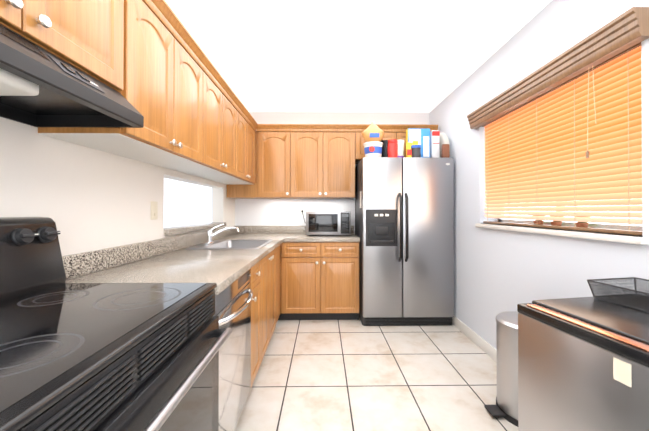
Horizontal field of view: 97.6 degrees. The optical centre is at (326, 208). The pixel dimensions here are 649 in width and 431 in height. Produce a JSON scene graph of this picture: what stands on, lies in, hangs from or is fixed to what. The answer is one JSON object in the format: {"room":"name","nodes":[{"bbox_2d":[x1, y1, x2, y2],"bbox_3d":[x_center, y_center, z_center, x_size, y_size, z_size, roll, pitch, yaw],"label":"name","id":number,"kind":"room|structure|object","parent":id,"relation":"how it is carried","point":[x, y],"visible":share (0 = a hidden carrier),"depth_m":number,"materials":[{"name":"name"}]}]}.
{"room":"kitchen","nodes":[
{"label":"kitchen","id":0,"kind":"room"},
{"bbox_2d":[0,117,234,279],"bbox_3d":[-1.195,-0.027,1.106,0.120,2.460,5.050,0,0,-1],"label":"wall","id":1,"kind":"structure","parent":0,"point":[86,199],"depth_m":1.33,"materials":[{"name":"white paint"}]},
{"bbox_2d":[0,0,131,95],"bbox_3d":[-0.959,-0.723,0.739,0.336,0.529,0.758,0,0,-1],"label":"upper cabinet","id":2,"kind":"object","parent":1,"relation":"attached to","point":[94,37],"depth_m":0.93,"materials":[{"name":"brown wood"}]},
{"bbox_2d":[0,24,143,127],"bbox_3d":[-0.919,-0.379,0.735,0.416,0.155,0.748,0,0,-1],"label":"range hood","id":3,"kind":"object","parent":2,"relation":"attached to","point":[40,86],"visible":1,"depth_m":0.88,"materials":[{"name":"black"}]},
{"bbox_2d":[38,0,207,167],"bbox_3d":[-0.969,-0.639,1.483,0.336,0.689,0.730,0,0,-1],"label":"upper cabinet","id":4,"kind":"object","parent":1,"relation":"attached to","point":[149,61],"depth_m":1.40,"materials":[{"name":"brown wood"}]},
{"bbox_2d":[151,201,157,219],"bbox_3d":[-1.139,0.013,1.882,0.012,0.120,0.072,0,0,-1],"label":"switch plate","id":5,"kind":"object","parent":1,"relation":"attached to","point":[154,210],"visible":1,"depth_m":1.88,"materials":[{"name":"beige plastic"}]},
{"bbox_2d":[164,222,225,234],"bbox_3d":[-1.203,0.172,2.600,0.165,0.040,1.198,0,0,-1],"label":"sill","id":6,"kind":"structure","parent":1,"relation":"attached to","point":[181,229],"depth_m":2.39,"materials":[{"name":"stone"}]},
{"bbox_2d":[167,64,239,179],"bbox_3d":[-0.978,-0.635,2.207,0.336,0.689,0.720,0,0,-1],"label":"upper cabinet","id":7,"kind":"object","parent":1,"relation":"attached to","point":[223,106],"depth_m":2.22,"materials":[{"name":"brown wood"}]},
{"bbox_2d":[212,104,255,183],"bbox_3d":[-0.988,-0.630,2.937,0.336,0.689,0.740,0,0,-1],"label":"upper cabinet","id":8,"kind":"object","parent":1,"relation":"attached to","point":[247,125],"depth_m":2.95,"materials":[{"name":"brown wood"}]},
{"bbox_2d":[211,112,428,233],"bbox_3d":[0.080,-0.011,3.709,3.100,2.460,0.120,0,0,-1],"label":"wall","id":9,"kind":"structure","parent":0,"point":[267,212],"depth_m":3.65,"materials":[{"name":"white paint"}]},
{"bbox_2d":[260,124,291,198],"bbox_3d":[-0.610,-0.549,3.466,0.375,0.844,0.347,0,0,-1],"label":"upper cabinet","id":10,"kind":"object","parent":9,"relation":"attached to","point":[275,139],"depth_m":3.29,"materials":[{"name":"brown wood"}]},
{"bbox_2d":[300,205,304,214],"bbox_3d":[-0.309,0.018,3.639,0.072,0.116,0.008,0,0,-1],"label":"outlet","id":11,"kind":"object","parent":9,"relation":"attached to","point":[302,207],"visible":0.88,"depth_m":3.64,"materials":[{"name":"white plastic"}]},
{"bbox_2d":[292,124,355,198],"bbox_3d":[-0.044,-0.549,3.473,0.757,0.844,0.347,0,0,-1],"label":"upper cabinet","id":12,"kind":"object","parent":9,"relation":"attached to","point":[323,155],"depth_m":3.30,"materials":[{"name":"brown wood"}]},
{"bbox_2d":[356,124,399,163],"bbox_3d":[0.574,-0.772,3.483,0.480,0.399,0.347,0,0,-1],"label":"upper cabinet","id":13,"kind":"object","parent":9,"relation":"attached to","point":[391,131],"depth_m":3.31,"materials":[{"name":"brown wood"}]},
{"bbox_2d":[400,124,437,156],"bbox_3d":[1.053,-0.772,3.490,0.478,0.399,0.347,0,0,-1],"label":"upper cabinet","id":14,"kind":"object","parent":9,"relation":"attached to","point":[403,127],"depth_m":3.30,"materials":[{"name":"brown wood"}]},
{"bbox_2d":[165,0,551,112],"bbox_3d":[0.115,-1.307,1.132,3.100,0.100,5.650,0,0,-1],"label":"ceiling","id":15,"kind":"structure","parent":0,"point":[416,56],"depth_m":2.19,"materials":[{"name":"white paint"}]},
{"bbox_2d":[234,317,517,430],"bbox_3d":[0.115,1.253,1.116,3.100,0.100,5.650,0,0,-1],"label":"floor","id":16,"kind":"structure","parent":0,"point":[334,375],"depth_m":1.98,"materials":[{"name":"tile"}]},
{"bbox_2d":[0,217,231,430],"bbox_3d":[-0.742,0.615,0.734,0.770,1.172,0.756,0,0,-1],"label":"range","id":17,"kind":"object","parent":16,"relation":"on","point":[109,356],"visible":1,"depth_m":0.73,"materials":[{"name":"black metal"}]},
{"bbox_2d":[213,269,252,430],"bbox_3d":[-0.750,0.777,1.421,0.719,0.855,0.598,0,0,-1],"label":"dishwasher","id":18,"kind":"object","parent":16,"relation":"on","point":[233,300],"visible":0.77,"depth_m":1.40,"materials":[{"name":"silver metal"}]},
{"bbox_2d":[251,259,262,386],"bbox_3d":[-0.804,0.779,1.879,0.677,0.856,0.305,0,0,-1],"label":"base cabinet","id":19,"kind":"object","parent":16,"relation":"on","point":[257,270],"depth_m":1.89,"materials":[{"name":"brown wood"}]},
{"bbox_2d":[264,246,278,257],"bbox_3d":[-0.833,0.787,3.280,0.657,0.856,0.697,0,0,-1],"label":"base cabinet","id":20,"kind":"object","parent":16,"relation":"on","point":[275,253],"depth_m":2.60,"materials":[{"name":"brown wood"}]},
{"bbox_2d":[263,258,282,356],"bbox_3d":[-0.812,0.861,2.481,0.677,0.699,0.900,0,0,-1],"label":"base cabinet","id":21,"kind":"object","parent":16,"relation":"on","point":[272,267],"depth_m":2.44,"materials":[{"name":"brown wood"}]},
{"bbox_2d":[279,242,358,319],"bbox_3d":[-0.079,0.788,3.330,0.853,0.856,0.617,0,0,-1],"label":"base cabinet","id":22,"kind":"object","parent":16,"relation":"on","point":[304,280],"depth_m":3.02,"materials":[{"name":"brown wood"}]},
{"bbox_2d":[62,226,285,294],"bbox_3d":[-0.789,0.281,2.377,0.720,0.140,2.511,0,0,-1],"label":"countertop","id":23,"kind":"structure","parent":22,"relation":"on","point":[222,269],"depth_m":1.55,"materials":[{"name":"stone"}]},
{"bbox_2d":[204,224,238,243],"bbox_3d":[-0.929,0.219,2.514,0.250,0.171,0.218,0,0,-1],"label":"faucet","id":24,"kind":"object","parent":23,"relation":"on","point":[209,234],"visible":1,"depth_m":2.50,"materials":[{"name":"silver metal"}]},
{"bbox_2d":[186,240,271,248],"bbox_3d":[-0.804,0.385,2.484,0.554,0.160,0.664,0,0,-1],"label":"sink","id":25,"kind":"object","parent":23,"relation":"in","point":[237,244],"visible":0.48,"depth_m":2.74,"materials":[{"name":"silver metal"}]},
{"bbox_2d":[286,226,359,241],"bbox_3d":[-0.044,0.286,3.317,0.797,0.140,0.651,0,0,-1],"label":"countertop","id":26,"kind":"structure","parent":22,"relation":"on","point":[293,233],"depth_m":3.09,"materials":[{"name":"stone"}]},
{"bbox_2d":[301,210,350,235],"bbox_3d":[-0.024,0.167,3.431,0.594,0.297,0.415,0,0,-1],"label":"microwave","id":27,"kind":"object","parent":26,"relation":"on","point":[328,222],"visible":1,"depth_m":3.23,"materials":[{"name":"silver metal"}]},
{"bbox_2d":[355,157,453,325],"bbox_3d":[0.834,0.346,3.226,0.944,1.740,0.761,0,0,-1],"label":"refrigerator","id":28,"kind":"object","parent":16,"relation":"on","point":[404,219],"visible":1,"depth_m":2.91,"materials":[{"name":"silver metal"}]},
{"bbox_2d":[364,141,382,156],"bbox_3d":[0.499,-0.613,3.038,0.204,0.172,0.204,0,0,-1],"label":"tub","id":29,"kind":"object","parent":28,"relation":"on","point":[372,148],"visible":0.79,"depth_m":2.96,"materials":[{"name":"white plastic"}]},
{"bbox_2d":[362,122,383,141],"bbox_3d":[0.499,-0.815,3.038,0.238,0.229,0.163,0,0,-1],"label":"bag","id":30,"kind":"object","parent":29,"relation":"on","point":[373,131],"visible":0.79,"depth_m":2.98,"materials":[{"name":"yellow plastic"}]},
{"bbox_2d":[380,140,387,156],"bbox_3d":[0.658,-0.634,3.130,0.138,0.217,0.138,0,0,-1],"label":"jar","id":31,"kind":"object","parent":28,"relation":"on","point":[385,148],"visible":0.33,"depth_m":3.07,"materials":[{"name":"black plastic"}]},
{"bbox_2d":[388,139,397,156],"bbox_3d":[0.695,-0.623,2.986,0.104,0.192,0.104,0,0,-1],"label":"jar","id":32,"kind":"object","parent":28,"relation":"on","point":[392,148],"visible":0.85,"depth_m":2.94,"materials":[{"name":"red plastic"}]},
{"bbox_2d":[397,140,403,157],"bbox_3d":[0.784,-0.630,3.062,0.108,0.207,0.108,0,0,-1],"label":"canister","id":33,"kind":"object","parent":28,"relation":"on","point":[400,143],"visible":0.5,"depth_m":3.01,"materials":[{"name":"white plastic"}]},
{"bbox_2d":[406,142,411,156],"bbox_3d":[0.867,-0.609,2.977,0.065,0.165,0.033,0,0,-1],"label":"snack bag","id":34,"kind":"object","parent":28,"relation":"on","point":[408,150],"visible":0.67,"depth_m":2.96,"materials":[{"name":"yellow plastic"}]},
{"bbox_2d":[411,145,420,156],"bbox_3d":[0.935,-0.593,2.979,0.112,0.132,0.112,0,0,-1],"label":"jar","id":35,"kind":"object","parent":28,"relation":"on","point":[416,150],"visible":0.77,"depth_m":2.94,"materials":[{"name":"grey plastic"}]},
{"bbox_2d":[406,128,429,156],"bbox_3d":[0.993,-0.694,3.081,0.242,0.335,0.068,0,0,-1],"label":"cereal box","id":36,"kind":"object","parent":28,"relation":"on","point":[417,136],"visible":0.54,"depth_m":3.05,"materials":[{"name":"blue"}]},
{"bbox_2d":[430,130,439,157],"bbox_3d":[1.173,-0.683,3.147,0.080,0.315,0.202,0,0,-1],"label":"box","id":37,"kind":"object","parent":28,"relation":"on","point":[434,144],"visible":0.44,"depth_m":3.05,"materials":[{"name":"white cardboard"}]},
{"bbox_2d":[439,133,449,157],"bbox_3d":[1.284,-0.686,3.159,0.085,0.305,0.310,0,0,-1],"label":"plates","id":38,"kind":"object","parent":28,"relation":"on","point":[443,138],"visible":0.31,"depth_m":3.07,"materials":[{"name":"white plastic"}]},
{"bbox_2d":[442,144,449,157],"bbox_3d":[1.252,-0.602,2.988,0.075,0.150,0.040,0,0,-1],"label":"bag","id":39,"kind":"object","parent":28,"relation":"on","point":[445,151],"visible":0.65,"depth_m":2.97,"materials":[{"name":"brown paper"}]},
{"bbox_2d":[484,311,518,426],"bbox_3d":[1.132,0.923,1.667,0.369,0.567,0.298,0,0,-1],"label":"trash can","id":40,"kind":"object","parent":16,"relation":"on","point":[506,406],"visible":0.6,"depth_m":1.62,"materials":[{"name":"silver metal"}]},
{"bbox_2d":[517,295,648,430],"bbox_3d":[1.049,0.779,0.950,0.560,0.845,0.404,0,0,-10],"label":"mini fridge","id":41,"kind":"object","parent":16,"relation":"on","point":[583,363],"visible":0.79,"depth_m":0.90,"materials":[{"name":"silver metal"}]},
{"bbox_2d":[587,277,648,311],"bbox_3d":[1.206,0.321,0.997,0.244,0.069,0.358,0,0,-10],"label":"wire tray","id":42,"kind":"object","parent":41,"relation":"on","point":[597,284],"visible":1,"depth_m":1.11,"materials":[{"name":"black metal"}]},
{"bbox_2d":[429,0,648,347],"bbox_3d":[1.465,-0.027,1.142,0.200,2.460,5.050,0,0,-1],"label":"wall","id":43,"kind":"structure","parent":0,"point":[497,271],"depth_m":1.99,"materials":[{"name":"white paint"}]},
{"bbox_2d":[452,316,496,361],"bbox_3d":[1.357,1.156,1.133,0.014,0.095,5.049,0,0,-1],"label":"baseboard","id":44,"kind":"structure","parent":43,"relation":"attached to","point":[486,347],"depth_m":2.52,"materials":[{"name":"white wood"}]},
{"bbox_2d":[467,7,648,158],"bbox_3d":[1.312,-0.545,1.866,0.084,0.585,1.365,0,0,-1],"label":"window valance","id":45,"kind":"object","parent":43,"relation":"attached to","point":[628,29],"visible":1,"depth_m":1.48,"materials":[{"name":"brown wood"}]},
{"bbox_2d":[475,223,647,244],"bbox_3d":[1.435,0.142,1.861,0.220,0.030,1.310,0,0,-1],"label":"window sill","id":46,"kind":"structure","parent":43,"relation":"attached to","point":[625,238],"depth_m":1.50,"materials":[{"name":"white stone"}]},
{"bbox_2d":[532,215,588,227],"bbox_3d":[1.471,0.075,1.801,0.061,0.103,0.413,0,0,-1],"label":"potted plants","id":47,"kind":"object","parent":46,"relation":"on","point":[578,224],"visible":0.29,"depth_m":1.79,"materials":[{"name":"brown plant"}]},
{"bbox_2d":[482,42,642,235],"bbox_3d":[1.400,-0.319,1.863,0.050,0.884,1.260,0,0,-1],"label":"window blinds","id":48,"kind":"object","parent":43,"relation":"attached to","point":[535,150],"visible":0.83,"depth_m":1.59,"materials":[{"name":"brown"}]},
{"bbox_2d":[498,201,641,230],"bbox_3d":[1.535,-0.318,1.865,0.030,0.890,1.270,0,0,-1],"label":"window","id":49,"kind":"structure","parent":43,"relation":"in","point":[612,226],"depth_m":1.64,"materials":[{"name":"white"}]},
{"label":"outside","id":50,"kind":"structure","parent":0,"visible":0},
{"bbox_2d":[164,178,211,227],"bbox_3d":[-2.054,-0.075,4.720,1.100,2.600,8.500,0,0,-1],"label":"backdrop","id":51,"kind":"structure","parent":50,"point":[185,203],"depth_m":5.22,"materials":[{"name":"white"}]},
{"bbox_2d":[505,198,641,225],"bbox_3d":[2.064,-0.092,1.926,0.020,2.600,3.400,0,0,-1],"label":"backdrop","id":52,"kind":"structure","parent":50,"point":[588,211],"depth_m":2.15,"materials":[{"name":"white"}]}
]}

